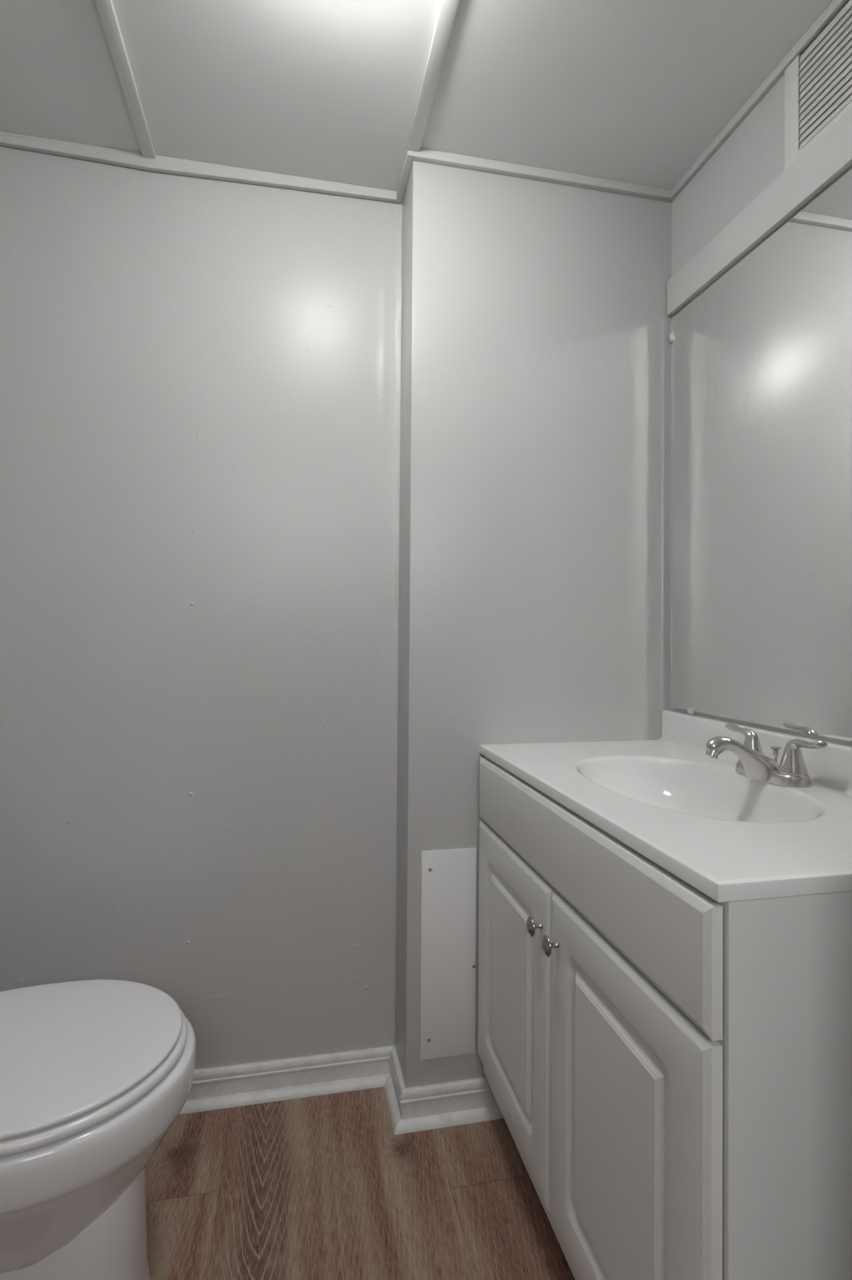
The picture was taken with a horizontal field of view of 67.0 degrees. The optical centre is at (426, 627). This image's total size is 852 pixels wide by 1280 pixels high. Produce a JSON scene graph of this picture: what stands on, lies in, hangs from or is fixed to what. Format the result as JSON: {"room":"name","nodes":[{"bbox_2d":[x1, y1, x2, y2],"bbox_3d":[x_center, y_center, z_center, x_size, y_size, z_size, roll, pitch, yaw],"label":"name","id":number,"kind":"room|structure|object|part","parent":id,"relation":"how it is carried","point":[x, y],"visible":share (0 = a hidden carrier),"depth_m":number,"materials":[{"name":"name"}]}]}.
{"room":"bathroom","nodes":[
{"label":"bathroom","id":0,"kind":"room"},
{"bbox_2d":[0,145,402,1069],"bbox_3d":[-0.732,0.008,1.564,1.329,2.262,0.106,1,-1,-12],"label":"wall","id":1,"kind":"structure","parent":0,"point":[200,377],"depth_m":1.55,"materials":[{"name":"grey paint"}]},
{"bbox_2d":[0,131,396,202],"bbox_3d":[-0.670,-1.107,1.530,1.213,0.032,0.014,1,-1,-12],"label":"trim","id":2,"kind":"structure","parent":1,"relation":"attached to","point":[164,164],"depth_m":1.54,"materials":[{"name":"grey paint"}]},
{"bbox_2d":[178,1045,393,1114],"bbox_3d":[-0.679,1.098,1.498,1.229,0.080,0.030,1,-1,-12],"label":"baseboard","id":3,"kind":"structure","parent":1,"relation":"attached to","point":[226,1087],"depth_m":1.57,"materials":[{"name":"paint"}]},
{"bbox_2d":[145,1086,574,1279],"bbox_3d":[-0.061,1.156,0.195,2.105,0.060,3.033,1,-1,-12],"label":"floor","id":4,"kind":"structure","parent":0,"point":[321,1187],"depth_m":1.28,"materials":[{"name":"brown wood"}]},
{"bbox_2d":[0,979,195,1279],"bbox_3d":[-0.782,0.739,1.022,0.788,0.785,0.450,1,-1,-12],"label":"toilet","id":5,"kind":"object","parent":4,"relation":"on","point":[95,1075],"visible":1,"depth_m":0.98,"materials":[{"name":"white ceramic"}]},
{"bbox_3d":[-0.656,0.686,1.049,0.485,0.012,0.401,1,-1,-12],"label":"lid","id":6,"kind":"part","parent":5,"relation":"part of","materials":[{"name":"white plastic"}]},
{"bbox_3d":[-0.643,0.703,1.051,0.478,0.017,0.414,1,-1,-12],"label":"seat","id":7,"kind":"part","parent":5,"relation":"part of","materials":[{"name":"white plastic"}]},
{"bbox_2d":[478,756,851,1279],"bbox_3d":[0.439,0.720,1.139,0.525,0.846,0.866,1,-1,-12],"label":"vanity cabinet","id":8,"kind":"object","parent":4,"relation":"on","point":[667,1065],"visible":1,"depth_m":0.77,"materials":[{"name":"white wood"}]},
{"bbox_3d":[0.172,0.723,1.300,0.018,0.545,0.425,1,-1,-12],"label":"door","id":9,"kind":"part","parent":8,"relation":"part of","materials":[{"name":"white wood"}]},
{"bbox_3d":[0.189,0.523,1.124,0.026,0.033,0.033,1,-1,-12],"label":"knob","id":10,"kind":"part","parent":8,"relation":"part of","materials":[{"name":"silver metal"}]},
{"bbox_3d":[0.204,0.522,1.054,0.026,0.033,0.033,1,-1,-12],"label":"knob","id":11,"kind":"part","parent":8,"relation":"part of","materials":[{"name":"silver metal"}]},
{"bbox_3d":[0.219,0.371,1.096,0.018,0.140,0.851,1,-1,-12],"label":"drawer","id":12,"kind":"part","parent":8,"relation":"part of","materials":[{"name":"white wood"}]},
{"bbox_3d":[0.236,0.668,1.097,0.018,0.744,0.836,1,-1,-12],"label":"frame","id":13,"kind":"part","parent":8,"relation":"part of","materials":[{"name":"white wood"}]},
{"bbox_3d":[0.260,0.718,0.882,0.018,0.545,0.423,1,-1,-12],"label":"door","id":14,"kind":"part","parent":8,"relation":"part of","materials":[{"name":"white wood"}]},
{"bbox_2d":[480,710,851,902],"bbox_3d":[0.463,0.306,1.153,0.502,0.204,0.874,1,-1,-12],"label":"countertop","id":15,"kind":"structure","parent":8,"relation":"on","point":[731,836],"depth_m":1.08,"materials":[{"name":"white stone"}]},
{"bbox_2d":[572,755,831,823],"bbox_3d":[0.460,0.342,1.151,0.330,0.131,0.514,1,-1,-12],"label":"basin","id":16,"kind":"object","parent":15,"relation":"in","point":[667,788],"depth_m":1.27,"materials":[{"name":"white ceramic"}]},
{"bbox_2d":[705,722,828,787],"bbox_3d":[0.631,0.235,1.194,0.189,0.087,0.187,0,-1,30],"label":"faucet","id":17,"kind":"object","parent":15,"relation":"on","point":[792,772],"visible":1,"depth_m":1.16,"materials":[{"name":"silver metal"}]},
{"bbox_3d":[0.624,0.216,1.265,0.028,0.046,0.083,1,-1,-12],"label":"lever","id":18,"kind":"part","parent":17,"relation":"part of","materials":[{"name":"silver metal"}]},
{"bbox_3d":[0.586,0.238,1.179,0.160,0.079,0.055,1,-1,-12],"label":"spout","id":19,"kind":"part","parent":17,"relation":"part of","materials":[{"name":"silver metal"}]},
{"bbox_3d":[0.629,0.234,1.240,0.048,0.055,0.048,1,-1,-12],"label":"handle","id":20,"kind":"part","parent":17,"relation":"part of","materials":[{"name":"silver metal"}]},
{"bbox_3d":[0.639,0.269,1.189,0.058,0.020,0.158,1,-1,-12],"label":"plate","id":21,"kind":"part","parent":17,"relation":"part of","materials":[{"name":"silver metal"}]},
{"bbox_3d":[0.652,0.245,1.198,0.019,0.044,0.019,1,-1,-12],"label":"lift rod","id":22,"kind":"part","parent":17,"relation":"part of","materials":[{"name":"silver metal"}]},
{"bbox_3d":[0.650,0.233,1.140,0.048,0.055,0.048,1,-1,-12],"label":"handle","id":23,"kind":"part","parent":17,"relation":"part of","materials":[{"name":"silver metal"}]},
{"bbox_3d":[0.655,0.214,1.115,0.028,0.046,0.083,1,-1,-12],"label":"lever","id":24,"kind":"part","parent":17,"relation":"part of","materials":[{"name":"silver metal"}]},
{"bbox_2d":[0,0,833,191],"bbox_3d":[-0.043,-1.176,0.226,2.105,0.080,3.033,1,-1,-12],"label":"ceiling","id":25,"kind":"structure","parent":0,"point":[636,92],"depth_m":1.31,"materials":[{"name":"white paint"}]},
{"bbox_2d":[95,0,155,159],"bbox_3d":[-0.430,-1.131,0.445,0.028,0.011,2.221,1,-1,-12],"label":"trim","id":26,"kind":"structure","parent":25,"relation":"attached to","point":[106,9],"depth_m":1.30,"materials":[{"name":"white paint"}]},
{"bbox_2d":[407,0,459,151],"bbox_3d":[0.181,-1.125,0.490,0.030,0.011,2.058,1,-1,-12],"label":"trim","id":27,"kind":"structure","parent":25,"relation":"attached to","point":[447,11],"depth_m":1.28,"materials":[{"name":"white paint"}]},
{"bbox_2d":[395,160,672,1088],"bbox_3d":[0.314,0.018,1.704,0.776,2.262,0.261,1,-1,-12],"label":"wall","id":28,"kind":"structure","parent":0,"point":[535,517],"depth_m":1.56,"materials":[{"name":"grey paint"}]},
{"bbox_2d":[385,1045,405,1134],"bbox_3d":[-0.075,1.104,1.543,0.030,0.080,0.189,1,-1,-12],"label":"baseboard","id":29,"kind":"structure","parent":28,"relation":"attached to","point":[394,1084],"depth_m":1.54,"materials":[{"name":"paint"}]},
{"bbox_2d":[396,149,414,203],"bbox_3d":[-0.052,-1.107,1.580,0.016,0.022,0.171,1,-1,-12],"label":"trim","id":30,"kind":"structure","parent":28,"relation":"attached to","point":[409,157],"depth_m":1.56,"materials":[{"name":"grey paint"}]},
{"bbox_2d":[420,847,476,1059],"bbox_3d":[0.053,0.762,1.505,0.132,0.480,0.005,1,-1,-12],"label":"access panel","id":31,"kind":"object","parent":28,"relation":"attached to","point":[447,1021],"visible":1,"depth_m":1.50,"materials":[{"name":"white paint"}]},
{"bbox_2d":[395,1077,504,1134],"bbox_3d":[0.272,1.106,1.535,0.706,0.080,0.030,1,-1,-12],"label":"baseboard","id":32,"kind":"structure","parent":28,"relation":"attached to","point":[469,1101],"depth_m":1.49,"materials":[{"name":"paint"}]},
{"bbox_2d":[413,148,675,202],"bbox_3d":[0.302,-1.104,1.575,0.676,0.022,0.016,1,-1,-12],"label":"trim","id":33,"kind":"structure","parent":28,"relation":"attached to","point":[424,155],"depth_m":1.56,"materials":[{"name":"grey paint"}]},
{"bbox_2d":[670,0,851,746],"bbox_3d":[0.956,0.004,0.289,0.100,2.262,2.774,1,-1,-12],"label":"wall","id":34,"kind":"structure","parent":0,"point":[752,158],"depth_m":1.42,"materials":[{"name":"grey paint"}]},
{"bbox_2d":[656,710,851,796],"bbox_3d":[0.689,0.243,1.201,0.040,0.074,0.874,1,-1,-12],"label":"backsplash","id":35,"kind":"structure","parent":34,"relation":"attached to","point":[830,767],"depth_m":1.27,"materials":[{"name":"white stone"}]},
{"bbox_2d":[667,107,851,315],"bbox_3d":[0.732,-0.845,1.120,0.015,0.090,1.071,1,-1,-12],"label":"trim","id":36,"kind":"structure","parent":34,"relation":"attached to","point":[830,157],"depth_m":1.29,"materials":[{"name":"grey paint"}]},
{"bbox_2d":[671,0,849,197],"bbox_3d":[0.737,-1.108,1.117,0.012,0.020,1.058,1,-1,-12],"label":"trim","id":37,"kind":"structure","parent":34,"relation":"attached to","point":[835,7],"depth_m":1.32,"materials":[{"name":"grey paint"}]},
{"bbox_2d":[670,169,851,741],"bbox_3d":[0.715,-0.293,1.182,0.012,0.996,0.922,1,-1,-12],"label":"wall mirror","id":38,"kind":"object","parent":34,"relation":"attached to","point":[762,537],"visible":1,"depth_m":1.29,"materials":[{"name":"silver mirror"}]},
{"bbox_2d":[785,0,851,170],"bbox_3d":[0.761,-0.995,1.002,0.008,0.206,0.535,1,-1,-12],"label":"air vent","id":39,"kind":"object","parent":34,"relation":"in","point":[818,82],"visible":1,"depth_m":1.18,"materials":[{"name":"grey metal"}]},
{"bbox_3d":[0.762,-0.995,1.002,0.007,0.206,0.535,1,-1,-12],"label":"frame","id":40,"kind":"part","parent":39,"relation":"part of","materials":[{"name":"white metal"}]}
]}

